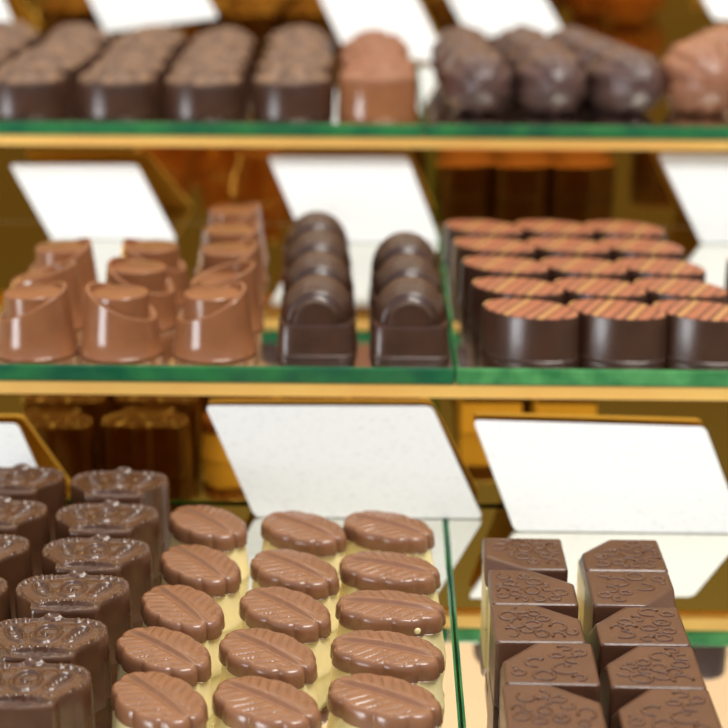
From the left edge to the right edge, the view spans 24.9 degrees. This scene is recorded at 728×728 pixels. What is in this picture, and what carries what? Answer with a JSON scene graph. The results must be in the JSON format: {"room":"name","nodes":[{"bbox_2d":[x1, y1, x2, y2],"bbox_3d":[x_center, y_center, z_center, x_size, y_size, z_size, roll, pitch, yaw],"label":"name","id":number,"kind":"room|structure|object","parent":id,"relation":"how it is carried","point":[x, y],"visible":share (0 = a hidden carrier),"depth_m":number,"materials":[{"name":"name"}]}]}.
{"room":"food shop","nodes":[
{"label":"food shop","id":0,"kind":"room"},
{"bbox_3d":[-0.004,1.113,0.451,5.200,0.040,5.000,1,17,1],"label":"floor","id":1,"kind":"structure","parent":0,"visible":0},
{"bbox_2d":[67,223,692,718],"bbox_3d":[0.017,0.471,0.859,0.830,0.944,0.770,1,17,1],"label":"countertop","id":2,"kind":"structure","parent":1,"relation":"on","point":[210,504],"depth_m":0.61,"materials":[{"name":"brown"}]},
{"bbox_2d":[67,504,460,727],"bbox_3d":[-0.184,0.089,0.483,0.421,0.006,0.244,1,17,1],"label":"glass tray","id":3,"kind":"object","parent":2,"relation":"on","point":[451,711],"visible":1,"depth_m":0.51,"materials":[{"name":"white"}]},
{"bbox_2d":[0,577,11,621],"bbox_3d":[-0.121,0.075,0.481,0.035,0.022,0.028,0,17,0],"label":"chocolate","id":4,"kind":"object","parent":3,"relation":"on","point":[5,605],"visible":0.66,"depth_m":0.48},
{"bbox_2d":[0,534,32,618],"bbox_3d":[-0.120,0.066,0.510,0.035,0.022,0.028,1,17,1],"label":"chocolate","id":5,"kind":"object","parent":3,"relation":"on","point":[16,566],"visible":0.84,"depth_m":0.51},
{"bbox_2d":[0,423,37,467],"bbox_3d":[-0.154,0.037,0.587,0.091,0.032,0.012,1,17,1],"label":"name card","id":6,"kind":"object","parent":3,"relation":"on","point":[14,449],"visible":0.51,"depth_m":0.59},
{"bbox_2d":[0,496,50,576],"bbox_3d":[-0.120,0.058,0.538,0.035,0.022,0.028,1,17,2],"label":"chocolate","id":7,"kind":"object","parent":3,"relation":"on","point":[29,520],"visible":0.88,"depth_m":0.54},
{"bbox_2d":[0,463,67,540],"bbox_3d":[-0.120,0.049,0.567,0.035,0.022,0.028,1,17,1],"label":"chocolate","id":8,"kind":"object","parent":3,"relation":"on","point":[21,481],"visible":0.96,"depth_m":0.56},
{"bbox_2d":[0,657,94,727],"bbox_3d":[-0.088,0.092,0.429,0.035,0.022,0.028,1,17,1],"label":"chocolate","id":9,"kind":"object","parent":3,"relation":"on","point":[34,692],"visible":1,"depth_m":0.42,"materials":[{"name":"food"}]},
{"bbox_2d":[0,613,111,712],"bbox_3d":[-0.087,0.084,0.454,0.035,0.022,0.028,0,17,0],"label":"chocolate","id":10,"kind":"object","parent":3,"relation":"on","point":[53,638],"visible":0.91,"depth_m":0.45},
{"bbox_2d":[15,570,132,665],"bbox_3d":[-0.085,0.075,0.482,0.035,0.022,0.028,0,17,0],"label":"chocolate","id":11,"kind":"object","parent":3,"relation":"on","point":[106,599],"visible":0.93,"depth_m":0.48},
{"bbox_2d":[42,534,152,623],"bbox_3d":[-0.083,0.067,0.508,0.035,0.022,0.028,1,17,2],"label":"chocolate","id":12,"kind":"object","parent":3,"relation":"on","point":[127,559],"visible":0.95,"depth_m":0.50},
{"bbox_2d":[55,499,160,579],"bbox_3d":[-0.084,0.059,0.535,0.035,0.022,0.028,1,17,1],"label":"chocolate","id":13,"kind":"object","parent":3,"relation":"on","point":[117,520],"visible":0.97,"depth_m":0.53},
{"bbox_2d":[70,467,170,543],"bbox_3d":[-0.084,0.050,0.564,0.035,0.022,0.028,1,17,1],"label":"chocolate","id":14,"kind":"object","parent":3,"relation":"on","point":[124,485],"visible":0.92,"depth_m":0.56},
{"bbox_2d":[110,671,207,727],"bbox_3d":[-0.053,0.093,0.431,0.022,0.018,0.034,-13,22,-37],"label":"chocolate","id":15,"kind":"object","parent":3,"relation":"on","point":[149,699],"visible":1,"depth_m":0.42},
{"bbox_2d":[115,626,212,718],"bbox_3d":[-0.055,0.085,0.457,0.034,0.018,0.022,17,24,42],"label":"chocolate","id":16,"kind":"object","parent":3,"relation":"on","point":[177,654],"visible":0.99,"depth_m":0.45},
{"bbox_2d":[140,584,224,677],"bbox_3d":[-0.053,0.077,0.483,0.022,0.018,0.034,-11,21,-32],"label":"chocolate","id":17,"kind":"object","parent":3,"relation":"on","point":[185,609],"visible":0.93,"depth_m":0.47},
{"bbox_2d":[159,544,241,631],"bbox_3d":[-0.051,0.068,0.511,0.022,0.018,0.034,-12,21,-35],"label":"chocolate","id":18,"kind":"object","parent":3,"relation":"on","point":[210,571],"visible":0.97,"depth_m":0.50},
{"bbox_2d":[168,505,248,580],"bbox_3d":[-0.051,0.058,0.543,0.022,0.018,0.034,-14,22,-39],"label":"chocolate","id":19,"kind":"object","parent":3,"relation":"on","point":[211,527],"visible":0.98,"depth_m":0.54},
{"bbox_2d":[212,676,321,727],"bbox_3d":[-0.025,0.094,0.430,0.034,0.018,0.022,14,22,37],"label":"chocolate","id":20,"kind":"object","parent":3,"relation":"on","point":[245,701],"visible":1,"depth_m":0.42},
{"bbox_2d":[218,628,318,708],"bbox_3d":[-0.027,0.086,0.456,0.034,0.018,0.022,17,24,42],"label":"chocolate","id":21,"kind":"object","parent":3,"relation":"on","point":[262,652],"visible":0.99,"depth_m":0.45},
{"bbox_2d":[239,586,332,677],"bbox_3d":[-0.023,0.077,0.482,0.022,0.018,0.034,-15,23,-41],"label":"chocolate","id":22,"kind":"object","parent":3,"relation":"on","point":[295,614],"visible":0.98,"depth_m":0.47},
{"bbox_2d":[250,549,339,631],"bbox_3d":[-0.021,0.069,0.509,0.034,0.018,0.022,16,23,41],"label":"chocolate","id":23,"kind":"object","parent":3,"relation":"on","point":[303,572],"visible":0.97,"depth_m":0.50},
{"bbox_2d":[261,511,346,584],"bbox_3d":[-0.020,0.060,0.539,0.034,0.018,0.022,15,23,39],"label":"chocolate","id":24,"kind":"object","parent":3,"relation":"on","point":[323,538],"visible":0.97,"depth_m":0.53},
{"bbox_2d":[207,405,480,517],"bbox_3d":[-0.007,0.035,0.585,0.098,0.039,0.011,1,17,1],"label":"name card","id":25,"kind":"object","parent":3,"relation":"on","point":[324,461],"visible":0.99,"depth_m":0.58,"materials":[{"name":"paper"}]},
{"bbox_2d":[327,673,442,727],"bbox_3d":[0.005,0.093,0.432,0.034,0.018,0.022,11,20,30],"label":"chocolate","id":26,"kind":"object","parent":3,"relation":"on","point":[358,700],"visible":1,"depth_m":0.43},
{"bbox_2d":[330,630,444,710],"bbox_3d":[0.006,0.085,0.458,0.034,0.018,0.022,7,18,20],"label":"chocolate","id":27,"kind":"object","parent":3,"relation":"on","point":[414,660],"visible":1,"depth_m":0.45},
{"bbox_2d":[343,510,434,565],"bbox_3d":[0.008,0.059,0.541,0.034,0.018,0.022,11,20,31],"label":"chocolate","id":28,"kind":"object","parent":3,"relation":"on","point":[369,530],"visible":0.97,"depth_m":0.53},
{"bbox_2d":[338,551,440,602],"bbox_3d":[0.008,0.069,0.510,0.034,0.018,0.022,7,19,22],"label":"chocolate","id":29,"kind":"object","parent":3,"relation":"on","point":[363,570],"visible":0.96,"depth_m":0.50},
{"bbox_2d":[335,590,445,662],"bbox_3d":[0.008,0.077,0.483,0.034,0.018,0.022,4,18,13],"label":"chocolate","id":30,"kind":"object","parent":3,"relation":"on","point":[410,614],"visible":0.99,"depth_m":0.48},
{"bbox_2d":[0,378,727,505],"bbox_3d":[0.019,-0.004,0.698,0.820,0.047,0.230,1,17,1],"label":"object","id":31,"kind":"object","parent":2,"relation":"on","point":[73,428],"depth_m":0.59,"materials":[{"name":"gold metal"}]},
{"bbox_2d":[0,222,454,383],"bbox_3d":[-0.178,-0.032,0.692,0.424,0.006,0.232,1,17,1],"label":"glass tray","id":32,"kind":"object","parent":31,"relation":"on","point":[18,240],"visible":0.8,"depth_m":0.59,"materials":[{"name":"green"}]},
{"bbox_2d":[0,282,78,362],"bbox_3d":[-0.118,-0.017,0.593,0.030,0.024,0.030,-4,18,-14],"label":"chocolate","id":33,"kind":"object","parent":32,"relation":"on","point":[37,325],"visible":1,"depth_m":0.58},
{"bbox_2d":[10,261,83,330],"bbox_3d":[-0.121,-0.027,0.625,0.030,0.024,0.030,4,18,10],"label":"chocolate","id":34,"kind":"object","parent":32,"relation":"on","point":[66,272],"visible":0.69,"depth_m":0.62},
{"bbox_2d":[29,238,97,306],"bbox_3d":[-0.120,-0.037,0.660,0.030,0.024,0.030,-6,18,-18],"label":"chocolate","id":35,"kind":"object","parent":32,"relation":"on","point":[80,251],"visible":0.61,"depth_m":0.65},
{"bbox_2d":[11,164,174,238],"bbox_3d":[-0.127,-0.076,0.772,0.078,0.032,0.020,1,17,1],"label":"name card","id":36,"kind":"object","parent":32,"relation":"on","point":[72,201],"visible":1,"depth_m":0.77,"materials":[{"name":"paper"}]},
{"bbox_2d":[79,282,163,362],"bbox_3d":[-0.087,-0.016,0.593,0.030,0.024,0.030,4,18,10],"label":"chocolate","id":37,"kind":"object","parent":32,"relation":"on","point":[120,324],"visible":1,"depth_m":0.58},
{"bbox_2d":[105,257,177,330],"bbox_3d":[-0.085,-0.028,0.629,0.030,0.024,0.030,7,18,20],"label":"chocolate","id":38,"kind":"object","parent":32,"relation":"on","point":[150,275],"visible":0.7,"depth_m":0.62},
{"bbox_2d":[121,238,188,306],"bbox_3d":[-0.084,-0.038,0.661,0.030,0.024,0.030,2,17,6],"label":"chocolate","id":39,"kind":"object","parent":32,"relation":"on","point":[165,252],"visible":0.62,"depth_m":0.65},
{"bbox_2d":[172,282,255,363],"bbox_3d":[-0.054,-0.016,0.593,0.030,0.024,0.030,-6,18,-18],"label":"chocolate","id":40,"kind":"object","parent":32,"relation":"on","point":[214,326],"visible":1,"depth_m":0.58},
{"bbox_2d":[189,261,263,332],"bbox_3d":[-0.053,-0.026,0.624,0.030,0.024,0.030,-2,18,-9],"label":"chocolate","id":41,"kind":"object","parent":32,"relation":"on","point":[244,272],"visible":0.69,"depth_m":0.62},
{"bbox_2d":[194,240,265,306],"bbox_3d":[-0.054,-0.036,0.657,0.030,0.024,0.030,-4,18,-14],"label":"chocolate","id":42,"kind":"object","parent":32,"relation":"on","point":[214,255],"visible":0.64,"depth_m":0.65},
{"bbox_2d":[198,221,267,283],"bbox_3d":[-0.056,-0.047,0.691,0.030,0.024,0.030,-6,18,-18],"label":"chocolate","id":43,"kind":"object","parent":32,"relation":"on","point":[249,230],"visible":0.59,"depth_m":0.69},
{"bbox_2d":[202,202,267,260],"bbox_3d":[-0.058,-0.059,0.730,0.030,0.024,0.030,-2,18,-9],"label":"chocolate","id":44,"kind":"object","parent":32,"relation":"on","point":[230,213],"visible":0.46,"depth_m":0.72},
{"bbox_2d":[281,211,349,279],"bbox_3d":[-0.020,-0.052,0.704,0.029,0.026,0.033,1,17,2],"label":"chocolate","id":45,"kind":"object","parent":32,"relation":"on","point":[314,220],"visible":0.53,"depth_m":0.69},
{"bbox_2d":[276,275,357,359],"bbox_3d":[-0.017,-0.019,0.599,0.029,0.026,0.033,1,17,1],"label":"chocolate","id":46,"kind":"object","parent":32,"relation":"on","point":[317,319],"visible":1,"depth_m":0.59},
{"bbox_2d":[281,229,352,299],"bbox_3d":[-0.019,-0.041,0.670,0.029,0.026,0.033,1,17,1],"label":"chocolate","id":47,"kind":"object","parent":32,"relation":"on","point":[312,240],"visible":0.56,"depth_m":0.66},
{"bbox_2d":[282,251,355,311],"bbox_3d":[-0.018,-0.030,0.635,0.029,0.026,0.033,0,17,0],"label":"chocolate","id":48,"kind":"object","parent":32,"relation":"on","point":[313,262],"visible":0.46,"depth_m":0.62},
{"bbox_2d":[269,156,438,242],"bbox_3d":[-0.005,-0.077,0.768,0.080,0.037,0.023,1,17,1],"label":"name card","id":49,"kind":"object","parent":32,"relation":"on","point":[374,198],"visible":0.77,"depth_m":0.77,"materials":[{"name":"paper"}]},
{"bbox_2d":[368,232,438,304],"bbox_3d":[0.017,-0.040,0.667,0.029,0.026,0.033,1,17,1],"label":"chocolate","id":50,"kind":"object","parent":32,"relation":"on","point":[397,243],"visible":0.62,"depth_m":0.66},
{"bbox_2d":[369,253,443,330],"bbox_3d":[0.017,-0.029,0.631,0.029,0.026,0.033,1,17,1],"label":"chocolate","id":51,"kind":"object","parent":32,"relation":"on","point":[401,265],"visible":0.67,"depth_m":0.62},
{"bbox_2d":[369,276,449,361],"bbox_3d":[0.017,-0.018,0.597,0.029,0.026,0.033,1,17,1],"label":"chocolate","id":52,"kind":"object","parent":32,"relation":"on","point":[410,320],"visible":1,"depth_m":0.58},
{"bbox_2d":[0,130,727,226],"bbox_3d":[0.023,-0.123,0.901,0.820,0.047,0.274,1,17,1],"label":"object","id":53,"kind":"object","parent":31,"relation":"on","point":[582,181],"depth_m":0.79,"materials":[{"name":"gold metal"}]},
{"bbox_2d":[0,53,422,136],"bbox_3d":[-0.179,-0.150,0.895,0.416,0.006,0.276,1,17,1],"label":"glass tray","id":54,"kind":"object","parent":53,"relation":"on","point":[70,122],"visible":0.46,"depth_m":0.76,"materials":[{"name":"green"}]},
{"bbox_2d":[0,32,27,59],"bbox_3d":[-0.203,-0.170,0.905,0.040,0.025,0.040,0,17,0],"label":"chocolate","id":55,"kind":"object","parent":54,"relation":"on","point":[12,45],"visible":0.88,"depth_m":0.89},
{"bbox_2d":[0,20,40,49],"bbox_3d":[-0.204,-0.183,0.943,0.040,0.028,0.040,1,17,2],"label":"chocolate","id":56,"kind":"object","parent":54,"relation":"on","point":[27,35],"visible":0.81,"depth_m":0.93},
{"bbox_2d":[0,60,68,117],"bbox_3d":[-0.161,-0.133,0.788,0.040,0.024,0.040,1,17,3],"label":"chocolate","id":57,"kind":"object","parent":54,"relation":"on","point":[34,88],"visible":1,"depth_m":0.77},
{"bbox_2d":[10,47,83,102],"bbox_3d":[-0.160,-0.146,0.827,0.040,0.026,0.040,2,17,4],"label":"chocolate","id":58,"kind":"object","parent":54,"relation":"on","point":[65,63],"visible":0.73,"depth_m":0.82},
{"bbox_2d":[28,41,94,72],"bbox_3d":[-0.161,-0.157,0.866,0.040,0.024,0.040,1,17,2],"label":"chocolate","id":59,"kind":"object","parent":54,"relation":"on","point":[87,59],"visible":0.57,"depth_m":0.86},
{"bbox_2d":[43,36,102,62],"bbox_3d":[-0.162,-0.168,0.904,0.040,0.023,0.040,2,17,4],"label":"chocolate","id":60,"kind":"object","parent":54,"relation":"on","point":[86,44],"visible":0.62,"depth_m":0.90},
{"bbox_2d":[44,23,111,52],"bbox_3d":[-0.163,-0.182,0.943,0.040,0.026,0.040,2,17,4],"label":"chocolate","id":61,"kind":"object","parent":54,"relation":"on","point":[96,35],"visible":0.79,"depth_m":0.93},
{"bbox_2d":[78,60,159,117],"bbox_3d":[-0.117,-0.133,0.788,0.040,0.025,0.040,1,17,2],"label":"chocolate","id":62,"kind":"object","parent":54,"relation":"on","point":[125,89],"visible":1,"depth_m":0.77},
{"bbox_2d":[91,51,166,102],"bbox_3d":[-0.118,-0.144,0.826,0.040,0.024,0.040,-1,17,-3],"label":"chocolate","id":63,"kind":"object","parent":54,"relation":"on","point":[151,63],"visible":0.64,"depth_m":0.82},
{"bbox_2d":[101,38,173,76],"bbox_3d":[-0.119,-0.158,0.865,0.040,0.026,0.040,2,17,4],"label":"chocolate","id":64,"kind":"object","parent":54,"relation":"on","point":[150,47],"visible":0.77,"depth_m":0.86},
{"bbox_2d":[109,28,178,64],"bbox_3d":[-0.121,-0.170,0.903,0.040,0.027,0.040,1,17,2],"label":"chocolate","id":65,"kind":"object","parent":54,"relation":"on","point":[161,38],"visible":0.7,"depth_m":0.90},
{"bbox_2d":[90,0,216,36],"bbox_3d":[-0.131,-0.216,0.998,0.087,0.058,0.030,1,17,1],"label":"name card","id":66,"kind":"object","parent":54,"relation":"on","point":[113,15],"visible":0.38,"depth_m":0.99,"materials":[{"name":"white"}]},
{"bbox_2d":[127,24,186,56],"bbox_3d":[-0.120,-0.181,0.942,0.040,0.025,0.040,1,17,1],"label":"chocolate","id":67,"kind":"object","parent":54,"relation":"on","point":[181,42],"visible":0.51,"depth_m":0.94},
{"bbox_2d":[164,62,245,118],"bbox_3d":[-0.076,-0.132,0.787,0.040,0.024,0.040,0,17,-2],"label":"chocolate","id":68,"kind":"object","parent":54,"relation":"on","point":[210,90],"visible":1,"depth_m":0.77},
{"bbox_2d":[170,50,247,101],"bbox_3d":[-0.078,-0.144,0.826,0.040,0.024,0.040,0,17,-1],"label":"chocolate","id":69,"kind":"object","parent":54,"relation":"on","point":[205,57],"visible":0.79,"depth_m":0.82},
{"bbox_2d":[177,44,250,90],"bbox_3d":[-0.079,-0.156,0.865,0.040,0.024,0.040,1,17,3],"label":"chocolate","id":70,"kind":"object","parent":54,"relation":"on","point":[236,53],"visible":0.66,"depth_m":0.86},
{"bbox_2d":[185,36,253,80],"bbox_3d":[-0.080,-0.168,0.903,0.040,0.024,0.040,0,17,-2],"label":"chocolate","id":71,"kind":"object","parent":54,"relation":"on","point":[229,41],"visible":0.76,"depth_m":0.90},
{"bbox_2d":[191,26,257,70],"bbox_3d":[-0.080,-0.180,0.942,0.040,0.024,0.040,1,17,1],"label":"chocolate","id":72,"kind":"object","parent":54,"relation":"on","point":[240,35],"visible":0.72,"depth_m":0.93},
{"bbox_2d":[252,60,332,119],"bbox_3d":[-0.034,-0.132,0.786,0.040,0.025,0.040,0,17,-1],"label":"chocolate","id":73,"kind":"object","parent":54,"relation":"on","point":[291,90],"visible":1,"depth_m":0.77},
{"bbox_2d":[257,47,333,101],"bbox_3d":[-0.035,-0.145,0.825,0.040,0.027,0.040,1,17,1],"label":"chocolate","id":74,"kind":"object","parent":54,"relation":"on","point":[286,54],"visible":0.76,"depth_m":0.82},
{"bbox_2d":[265,24,331,51],"bbox_3d":[-0.037,-0.180,0.941,0.040,0.026,0.040,1,17,4],"label":"chocolate","id":75,"kind":"object","parent":54,"relation":"on","point":[299,31],"visible":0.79,"depth_m":0.93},
{"bbox_2d":[337,41,410,89],"bbox_3d":[0.005,-0.156,0.863,0.040,0.026,0.040,-1,17,-3],"label":"chocolate","id":76,"kind":"object","parent":54,"relation":"on","point":[354,51],"visible":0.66,"depth_m":0.85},
{"bbox_2d":[340,29,409,56],"bbox_3d":[0.006,-0.169,0.901,0.040,0.028,0.040,0,17,-2],"label":"chocolate","id":77,"kind":"object","parent":54,"relation":"on","point":[378,35],"visible":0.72,"depth_m":0.89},
{"bbox_2d":[337,56,417,119],"bbox_3d":[0.006,-0.133,0.786,0.040,0.027,0.040,0,17,0],"label":"chocolate","id":78,"kind":"object","parent":54,"relation":"on","point":[379,87],"visible":1,"depth_m":0.77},
{"bbox_2d":[321,0,436,63],"bbox_3d":[0.008,-0.207,0.985,0.082,0.050,0.035,1,17,1],"label":"name card","id":79,"kind":"object","parent":54,"relation":"on","point":[407,19],"visible":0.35,"depth_m":0.98,"materials":[{"name":"white"}]},
{"bbox_2d":[341,49,416,78],"bbox_3d":[0.007,-0.144,0.825,0.040,0.026,0.040,0,17,-2],"label":"chocolate","id":80,"kind":"object","parent":54,"relation":"on","point":[372,53],"visible":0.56,"depth_m":0.82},
{"bbox_2d":[4,0,727,55],"bbox_3d":[0.026,-0.229,1.016,0.820,0.086,0.009,1,17,1],"label":"mirror","id":81,"kind":"object","parent":53,"relation":"attached to","point":[652,27],"visible":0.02,"depth_m":1.02,"materials":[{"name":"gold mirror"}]},
{"bbox_2d":[416,56,727,139],"bbox_3d":[0.232,-0.146,0.889,0.403,0.006,0.276,1,17,1],"label":"glass tray","id":82,"kind":"object","parent":53,"relation":"on","point":[440,119],"visible":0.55,"depth_m":0.77,"materials":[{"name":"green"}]},
{"bbox_2d":[430,24,486,72],"bbox_3d":[0.053,-0.166,0.887,0.034,0.032,0.050,0,17,-2],"label":"chocolate","id":83,"kind":"object","parent":82,"relation":"on","point":[459,30],"visible":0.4,"depth_m":0.88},
{"bbox_2d":[434,34,493,85],"bbox_3d":[0.053,-0.152,0.841,0.034,0.032,0.050,2,17,6],"label":"chocolate","id":84,"kind":"object","parent":82,"relation":"on","point":[465,41],"visible":0.35,"depth_m":0.83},
{"bbox_2d":[441,44,512,115],"bbox_3d":[0.054,-0.137,0.794,0.034,0.032,0.050,-1,17,-3],"label":"chocolate","id":85,"kind":"object","parent":82,"relation":"on","point":[476,79],"visible":1,"depth_m":0.78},
{"bbox_2d":[449,0,560,39],"bbox_3d":[0.082,-0.212,1.005,0.079,0.050,0.019,1,17,1],"label":"name card","id":86,"kind":"object","parent":82,"relation":"on","point":[492,17],"visible":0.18,"depth_m":1.00,"materials":[{"name":"white"}]},
{"bbox_2d":[492,25,546,56],"bbox_3d":[0.085,-0.166,0.887,0.034,0.032,0.050,-2,17,-7],"label":"chocolate","id":87,"kind":"object","parent":82,"relation":"on","point":[507,37],"visible":0.17,"depth_m":0.87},
{"bbox_2d":[503,34,569,92],"bbox_3d":[0.089,-0.152,0.841,0.034,0.032,0.050,-6,18,-20],"label":"chocolate","id":88,"kind":"object","parent":82,"relation":"on","point":[516,51],"visible":0.32,"depth_m":0.83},
{"bbox_2d":[513,45,586,115],"bbox_3d":[0.089,-0.137,0.795,0.034,0.032,0.050,-2,18,-9],"label":"chocolate","id":89,"kind":"object","parent":82,"relation":"on","point":[548,79],"visible":1,"depth_m":0.78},
{"bbox_2d":[547,25,597,45],"bbox_3d":[0.112,-0.165,0.885,0.034,0.032,0.050,-5,18,-16],"label":"chocolate","id":90,"kind":"object","parent":82,"relation":"on","point":[569,34],"visible":0.22,"depth_m":0.87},
{"bbox_2d":[567,35,624,99],"bbox_3d":[0.118,-0.151,0.839,0.034,0.032,0.050,-8,19,-24],"label":"chocolate","id":91,"kind":"object","parent":82,"relation":"on","point":[583,49],"visible":0.19,"depth_m":0.83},
{"bbox_2d":[584,45,663,115],"bbox_3d":[0.125,-0.138,0.796,0.034,0.032,0.050,-8,19,-24],"label":"chocolate","id":92,"kind":"object","parent":82,"relation":"on","point":[627,80],"visible":1,"depth_m":0.78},
{"bbox_2d":[658,35,727,115],"bbox_3d":[0.162,-0.140,0.795,0.040,0.037,0.051,-2,18,-9],"label":"chocolate","id":93,"kind":"object","parent":82,"relation":"on","point":[694,70],"visible":0.98,"depth_m":0.78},
{"bbox_2d":[438,226,727,386],"bbox_3d":[0.232,-0.028,0.687,0.395,0.006,0.232,1,17,1],"label":"glass tray","id":94,"kind":"object","parent":31,"relation":"on","point":[472,366],"visible":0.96,"depth_m":0.58,"materials":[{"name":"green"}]},
{"bbox_2d":[442,220,523,265],"bbox_3d":[0.052,-0.052,0.722,0.038,0.017,0.026,10,20,29],"label":"chocolate","id":95,"kind":"object","parent":94,"relation":"on","point":[454,229],"visible":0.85,"depth_m":0.72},
{"bbox_2d":[450,237,535,285],"bbox_3d":[0.054,-0.042,0.690,0.038,0.017,0.026,10,20,28],"label":"chocolate","id":96,"kind":"object","parent":94,"relation":"on","point":[465,247],"visible":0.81,"depth_m":0.68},
{"bbox_2d":[459,256,548,306],"bbox_3d":[0.056,-0.032,0.657,0.038,0.017,0.026,10,20,29],"label":"chocolate","id":97,"kind":"object","parent":94,"relation":"on","point":[475,267],"visible":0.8,"depth_m":0.65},
{"bbox_2d":[468,277,563,331],"bbox_3d":[0.058,-0.021,0.624,0.038,0.017,0.026,9,19,27],"label":"chocolate","id":98,"kind":"object","parent":94,"relation":"on","point":[483,290],"visible":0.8,"depth_m":0.62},
{"bbox_2d":[479,298,578,364],"bbox_3d":[0.059,-0.012,0.593,0.038,0.017,0.026,11,20,30],"label":"chocolate","id":99,"kind":"object","parent":94,"relation":"on","point":[515,330],"visible":1,"depth_m":0.58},
{"bbox_2d":[515,220,594,241],"bbox_3d":[0.083,-0.052,0.722,0.038,0.017,0.026,10,20,29],"label":"chocolate","id":100,"kind":"object","parent":94,"relation":"on","point":[531,229],"visible":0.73,"depth_m":0.71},
{"bbox_2d":[526,237,610,261],"bbox_3d":[0.085,-0.042,0.690,0.038,0.017,0.026,10,20,29],"label":"chocolate","id":101,"kind":"object","parent":94,"relation":"on","point":[546,247],"visible":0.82,"depth_m":0.68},
{"bbox_2d":[540,257,627,283],"bbox_3d":[0.087,-0.031,0.656,0.038,0.017,0.026,11,20,30],"label":"chocolate","id":102,"kind":"object","parent":94,"relation":"on","point":[559,267],"visible":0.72,"depth_m":0.65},
{"bbox_2d":[553,277,646,305],"bbox_3d":[0.089,-0.021,0.624,0.038,0.017,0.026,10,20,29],"label":"chocolate","id":103,"kind":"object","parent":94,"relation":"on","point":[578,288],"visible":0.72,"depth_m":0.62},
{"bbox_2d":[567,299,666,365],"bbox_3d":[0.090,-0.012,0.593,0.038,0.017,0.026,9,20,27],"label":"chocolate","id":104,"kind":"object","parent":94,"relation":"on","point":[615,332],"visible":0.97,"depth_m":0.58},
{"bbox_2d":[584,221,664,242],"bbox_3d":[0.113,-0.051,0.721,0.038,0.017,0.026,10,20,28],"label":"chocolate","id":105,"kind":"object","parent":94,"relation":"on","point":[603,229],"visible":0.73,"depth_m":0.71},
{"bbox_2d":[599,238,683,262],"bbox_3d":[0.115,-0.041,0.689,0.038,0.017,0.026,11,20,30],"label":"chocolate","id":106,"kind":"object","parent":94,"relation":"on","point":[620,248],"visible":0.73,"depth_m":0.68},
{"bbox_2d":[615,257,705,283],"bbox_3d":[0.117,-0.031,0.655,0.038,0.017,0.026,9,20,27],"label":"chocolate","id":107,"kind":"object","parent":94,"relation":"on","point":[637,268],"visible":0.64,"depth_m":0.65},
{"bbox_2d":[633,278,727,305],"bbox_3d":[0.119,-0.021,0.624,0.038,0.017,0.026,11,20,30],"label":"chocolate","id":108,"kind":"object","parent":94,"relation":"on","point":[657,289],"visible":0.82,"depth_m":0.62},
{"bbox_2d":[652,300,727,366],"bbox_3d":[0.121,-0.011,0.593,0.038,0.017,0.026,10,20,29],"label":"chocolate","id":109,"kind":"object","parent":94,"relation":"on","point":[696,331],"visible":0.98,"depth_m":0.58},
{"bbox_2d":[659,153,727,243],"bbox_3d":[0.177,-0.077,0.767,0.079,0.039,0.019,1,17,1],"label":"name card","id":110,"kind":"object","parent":94,"relation":"on","point":[699,181],"visible":1,"depth_m":0.77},
{"bbox_2d":[445,508,727,727],"bbox_3d":[0.226,0.093,0.478,0.398,0.006,0.244,1,17,1],"label":"glass tray","id":111,"kind":"object","parent":2,"relation":"on","point":[696,563],"visible":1,"depth_m":0.53,"materials":[{"name":"white"}]},
{"bbox_2d":[481,538,567,628],"bbox_3d":[0.049,0.068,0.510,0.025,0.021,0.024,1,17,1],"label":"chocolate","id":112,"kind":"object","parent":111,"relation":"on","point":[546,557],"visible":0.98,"depth_m":0.51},
{"bbox_2d":[488,570,578,639],"bbox_3d":[0.050,0.075,0.488,0.025,0.021,0.024,1,17,1],"label":"chocolate","id":113,"kind":"object","parent":111,"relation":"on","point":[505,587],"visible":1,"depth_m":0.48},
{"bbox_2d":[489,604,585,706],"bbox_3d":[0.049,0.082,0.465,0.025,0.021,0.024,0,17,1],"label":"chocolate","id":114,"kind":"object","parent":111,"relation":"on","point":[513,628],"visible":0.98,"depth_m":0.46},
{"bbox_2d":[499,643,600,715],"bbox_3d":[0.049,0.089,0.442,0.025,0.021,0.024,1,17,1],"label":"chocolate","id":115,"kind":"object","parent":111,"relation":"on","point":[570,667],"visible":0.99,"depth_m":0.44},
{"bbox_2d":[500,685,606,727],"bbox_3d":[0.048,0.096,0.419,0.025,0.021,0.024,0,17,1],"label":"chocolate","id":116,"kind":"object","parent":111,"relation":"on","point":[522,706],"visible":1,"depth_m":0.41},
{"bbox_2d":[475,420,727,532],"bbox_3d":[0.086,0.040,0.579,0.093,0.035,0.020,1,17,1],"label":"name card","id":117,"kind":"object","parent":111,"relation":"on","point":[549,476],"visible":1,"depth_m":0.58,"materials":[{"name":"paper"}]},
{"bbox_2d":[576,540,667,622],"bbox_3d":[0.079,0.068,0.510,0.025,0.021,0.024,1,17,1],"label":"chocolate","id":118,"kind":"object","parent":111,"relation":"on","point":[611,555],"visible":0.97,"depth_m":0.51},
{"bbox_2d":[583,571,675,643],"bbox_3d":[0.079,0.075,0.487,0.025,0.021,0.024,1,17,1],"label":"chocolate","id":119,"kind":"object","parent":111,"relation":"on","point":[607,593],"visible":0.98,"depth_m":0.48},
{"bbox_2d":[589,607,690,679],"bbox_3d":[0.077,0.082,0.464,0.025,0.021,0.024,1,17,1],"label":"chocolate","id":120,"kind":"object","parent":111,"relation":"on","point":[628,628],"visible":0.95,"depth_m":0.46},
{"bbox_2d":[600,646,706,727],"bbox_3d":[0.077,0.090,0.441,0.025,0.021,0.024,1,17,1],"label":"chocolate","id":121,"kind":"object","parent":111,"relation":"on","point":[641,669],"visible":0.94,"depth_m":0.43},
{"bbox_2d":[610,689,721,727],"bbox_3d":[0.076,0.097,0.418,0.025,0.021,0.024,1,17,1],"label":"chocolate","id":122,"kind":"object","parent":111,"relation":"on","point":[654,708],"visible":1,"depth_m":0.41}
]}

